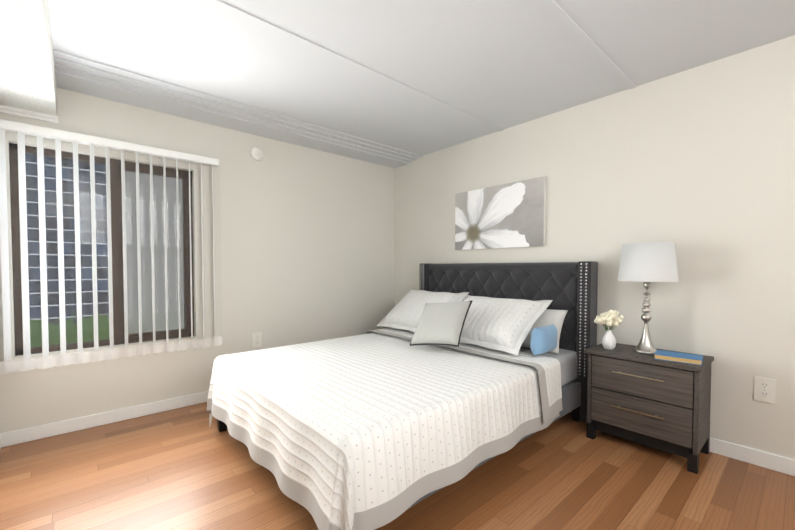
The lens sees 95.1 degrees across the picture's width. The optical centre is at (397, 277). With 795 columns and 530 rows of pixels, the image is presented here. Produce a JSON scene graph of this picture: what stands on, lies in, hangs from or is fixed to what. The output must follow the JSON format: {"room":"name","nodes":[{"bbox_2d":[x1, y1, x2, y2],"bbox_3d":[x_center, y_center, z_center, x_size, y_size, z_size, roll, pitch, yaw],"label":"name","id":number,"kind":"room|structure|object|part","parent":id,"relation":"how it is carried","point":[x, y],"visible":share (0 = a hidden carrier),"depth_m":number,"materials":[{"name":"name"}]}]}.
{"room":"bedroom","nodes":[
{"label":"bedroom","id":0,"kind":"room"},
{"bbox_2d":[0,88,394,432],"bbox_3d":[-1.359,-0.156,3.502,3.400,2.450,0.150,-1,2,-41],"label":"wall","id":1,"kind":"structure","parent":0,"point":[304,242],"depth_m":3.32,"materials":[{"name":"white paint"}]},
{"bbox_2d":[0,105,57,123],"bbox_3d":[-2.452,-1.080,2.390,0.324,0.042,0.035,-1,2,-41],"label":"trim","id":2,"kind":"structure","parent":1,"relation":"attached to","point":[8,110],"depth_m":2.40,"materials":[{"name":"white"}]},
{"bbox_2d":[9,143,193,355],"bbox_3d":[-2.175,-0.194,2.789,1.075,1.415,0.060,-1,2,-41],"label":"window","id":3,"kind":"structure","parent":1,"relation":"in","point":[118,292],"depth_m":2.77,"materials":[{"name":"brown metal"}]},
{"bbox_2d":[0,119,222,373],"bbox_3d":[-2.043,-0.203,2.724,1.323,1.612,0.103,-1,2,-41],"label":"window blinds","id":4,"kind":"object","parent":3,"relation":"attached to","point":[22,130],"visible":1,"depth_m":2.54,"materials":[{"name":"white plastic"}]},
{"bbox_2d":[125,171,183,333],"bbox_3d":[-2.000,-0.199,2.989,0.468,1.335,0.001,-1,2,-41],"label":"window pane","id":5,"kind":"object","parent":3,"relation":"attached to","point":[172,260],"depth_m":2.99,"materials":[{"name":"white"}]},
{"bbox_2d":[0,391,208,446],"bbox_3d":[-1.306,1.024,3.473,3.400,0.092,0.013,-1,2,-41],"label":"baseboard","id":6,"kind":"structure","parent":1,"relation":"attached to","point":[50,429],"depth_m":2.67,"materials":[{"name":"white wood"}]},
{"bbox_2d":[252,332,261,347],"bbox_3d":[-1.329,0.587,3.443,0.088,0.138,0.008,-1,2,-41],"label":"electrical outlet","id":7,"kind":"object","parent":1,"relation":"attached to","point":[257,339],"visible":1,"depth_m":3.44,"materials":[{"name":"white plastic"}]},
{"bbox_2d":[250,147,263,160],"bbox_3d":[-1.309,-1.160,3.396,0.124,0.124,0.034,-1,2,-41],"label":"smoke detector","id":8,"kind":"object","parent":1,"relation":"attached to","point":[256,153],"visible":1,"depth_m":3.38,"materials":[{"name":"white plastic"}]},
{"bbox_2d":[53,49,422,167],"bbox_3d":[-1.028,-1.355,3.335,3.080,0.044,0.490,-1,2,-41],"label":"crown molding","id":9,"kind":"structure","parent":0,"point":[78,74],"depth_m":2.87,"materials":[{"name":"white paint"}]},
{"bbox_2d":[0,402,794,529],"bbox_3d":[0.405,1.173,1.534,3.700,0.100,5.490,-1,2,-41],"label":"floor","id":10,"kind":"structure","parent":0,"point":[186,468],"depth_m":1.93,"materials":[{"name":"brown wood"}]},
{"bbox_2d":[206,261,597,529],"bbox_3d":[0.071,0.485,2.693,2.321,1.214,1.849,-1,2,-41],"label":"bed","id":11,"kind":"object","parent":10,"relation":"on","point":[373,429],"visible":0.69,"depth_m":1.97,"materials":[{"name":"grey fabric"}]},
{"bbox_2d":[206,332,559,529],"bbox_3d":[-0.150,0.823,2.508,1.733,0.534,1.811,-1,2,-41],"label":"quilt","id":12,"kind":"object","parent":11,"relation":"on","point":[357,431],"depth_m":1.83,"materials":[{"name":"white fabric"}]},
{"bbox_2d":[376,289,468,331],"bbox_3d":[0.227,0.314,3.533,0.796,0.187,0.602,2,38,49],"label":"pillow sham","id":13,"kind":"object","parent":11,"relation":"on","point":[405,312],"visible":0.69,"depth_m":3.47,"materials":[{"name":"white fabric"}]},
{"bbox_2d":[410,300,471,346],"bbox_3d":[0.331,0.345,2.766,0.416,0.416,0.124,-7,-47,36],"label":"accent pillow","id":14,"kind":"object","parent":11,"relation":"on","point":[441,324],"visible":1,"depth_m":2.70,"materials":[{"name":"grey fabric"}]},
{"bbox_3d":[0.067,0.882,2.701,2.185,0.180,1.680,-1,2,-41],"label":"frame rail","id":15,"kind":"part","parent":11,"relation":"part of","materials":[{"name":"grey fabric"}]},
{"bbox_3d":[0.910,0.416,3.432,0.083,1.110,1.600,-1,2,-41],"label":"headboard panel","id":16,"kind":"part","parent":11,"relation":"part of","materials":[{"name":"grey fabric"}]},
{"bbox_2d":[460,295,552,355],"bbox_3d":[0.722,0.340,2.903,0.816,0.197,0.602,2,36,49],"label":"pillow sham","id":17,"kind":"object","parent":11,"relation":"on","point":[503,324],"visible":0.85,"depth_m":2.72,"materials":[{"name":"white fabric"}]},
{"bbox_2d":[530,324,557,355],"bbox_3d":[1.022,0.428,2.532,0.255,0.194,0.135,-1,6,-41],"label":"pillow","id":18,"kind":"object","parent":11,"relation":"on","point":[543,339],"visible":1,"depth_m":2.45,"materials":[{"name":"blue fabric"}]},
{"bbox_2d":[521,309,567,354],"bbox_3d":[1.026,0.397,2.940,0.124,0.347,0.632,30,-18,-38],"label":"pillow","id":19,"kind":"object","parent":11,"relation":"on","point":[550,317],"visible":0.08,"depth_m":2.76,"materials":[{"name":"white fabric"}]},
{"bbox_3d":[0.078,0.679,2.705,2.133,0.225,1.620,-1,2,-41],"label":"mattress","id":20,"kind":"part","parent":11,"relation":"part of","materials":[{"name":"grey fabric"}]},
{"bbox_2d":[585,343,713,473],"bbox_3d":[1.630,0.795,2.386,0.399,0.610,0.619,-1,2,-41],"label":"nightstand","id":21,"kind":"object","parent":10,"relation":"on","point":[649,400],"visible":0.96,"depth_m":2.23,"materials":[{"name":"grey wood"}]},
{"bbox_2d":[594,310,623,349],"bbox_3d":[1.444,0.350,2.484,0.158,0.273,0.174,-1,2,-41],"label":"vase","id":22,"kind":"object","parent":21,"relation":"on","point":[609,318],"visible":1,"depth_m":2.45,"materials":[{"name":"white ceramic"}]},
{"bbox_3d":[1.489,0.832,2.263,0.024,0.008,0.280,-1,2,-41],"label":"handle","id":23,"kind":"part","parent":21,"relation":"part of","materials":[{"name":"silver metal"}]},
{"bbox_3d":[1.489,0.609,2.257,0.024,0.008,0.280,-1,2,-41],"label":"handle","id":24,"kind":"part","parent":21,"relation":"part of","materials":[{"name":"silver metal"}]},
{"bbox_3d":[1.505,0.858,2.278,0.020,0.220,0.541,-1,2,-41],"label":"drawer","id":25,"kind":"part","parent":21,"relation":"part of","materials":[{"name":"grey wood"}]},
{"bbox_3d":[1.505,0.634,2.272,0.020,0.209,0.541,-1,2,-41],"label":"drawer","id":26,"kind":"part","parent":21,"relation":"part of","materials":[{"name":"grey wood"}]},
{"bbox_2d":[618,242,678,353],"bbox_3d":[1.641,0.129,2.394,0.330,0.720,0.330,-1,2,-41],"label":"lamp","id":27,"kind":"object","parent":21,"relation":"on","point":[646,264],"visible":1,"depth_m":2.28,"materials":[{"name":"silver metal"}]},
{"bbox_3d":[1.641,-0.101,2.388,0.330,0.244,0.330,-1,2,-41],"label":"lamp shade","id":28,"kind":"part","parent":27,"relation":"part of","materials":[{"name":"white fabric"}]},
{"bbox_2d":[654,350,702,364],"bbox_3d":[1.697,0.479,2.197,0.225,0.030,0.155,1,2,42],"label":"book","id":29,"kind":"object","parent":21,"relation":"on","point":[695,359],"visible":1,"depth_m":2.16,"materials":[{"name":"blue paper"}]},
{"bbox_2d":[48,0,794,155],"bbox_3d":[0.405,-1.372,1.464,3.700,0.107,5.490,-1,2,-41],"label":"ceiling","id":30,"kind":"structure","parent":0,"point":[504,64],"depth_m":2.14,"materials":[{"name":"white paint"}]},
{"bbox_2d":[0,0,56,115],"bbox_3d":[-0.750,-1.173,0.452,0.320,0.250,5.190,-1,2,-41],"label":"soffit beam","id":31,"kind":"structure","parent":30,"relation":"attached to","point":[27,76],"depth_m":1.81,"materials":[{"name":"white paint"}]},
{"bbox_2d":[395,35,794,459],"bbox_3d":[1.737,-0.133,2.672,0.150,2.450,5.490,-1,2,-41],"label":"wall","id":32,"kind":"structure","parent":0,"point":[696,165],"depth_m":2.39,"materials":[{"name":"white paint"}]},
{"bbox_2d":[455,176,545,249],"bbox_3d":[0.931,-0.572,3.435,0.032,0.585,0.960,-1,2,-41],"label":"framed picture","id":33,"kind":"object","parent":32,"relation":"attached to","point":[511,215],"visible":0.93,"depth_m":3.36,"materials":[{"name":"white fabric"}]},
{"bbox_2d":[571,411,794,475],"bbox_3d":[1.676,1.047,2.650,0.013,0.092,5.190,-1,2,-41],"label":"baseboard","id":34,"kind":"structure","parent":32,"relation":"attached to","point":[778,463],"depth_m":2.15,"materials":[{"name":"white wood"}]},
{"bbox_2d":[754,376,775,403],"bbox_3d":[2.139,0.652,2.117,0.008,0.138,0.088,-1,2,-41],"label":"electrical outlet","id":35,"kind":"object","parent":32,"relation":"attached to","point":[764,389],"visible":1,"depth_m":2.11,"materials":[{"name":"white plastic"}]},
{"label":"outside","id":36,"kind":"structure","parent":0,"visible":0},
{"bbox_2d":[25,153,109,346],"bbox_3d":[-26.594,-9.846,36.893,130.000,100.000,0.001,-1,2,-41],"label":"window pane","id":37,"kind":"structure","parent":36,"point":[32,205],"depth_m":33.66,"materials":[{"name":"blue"}]}
]}

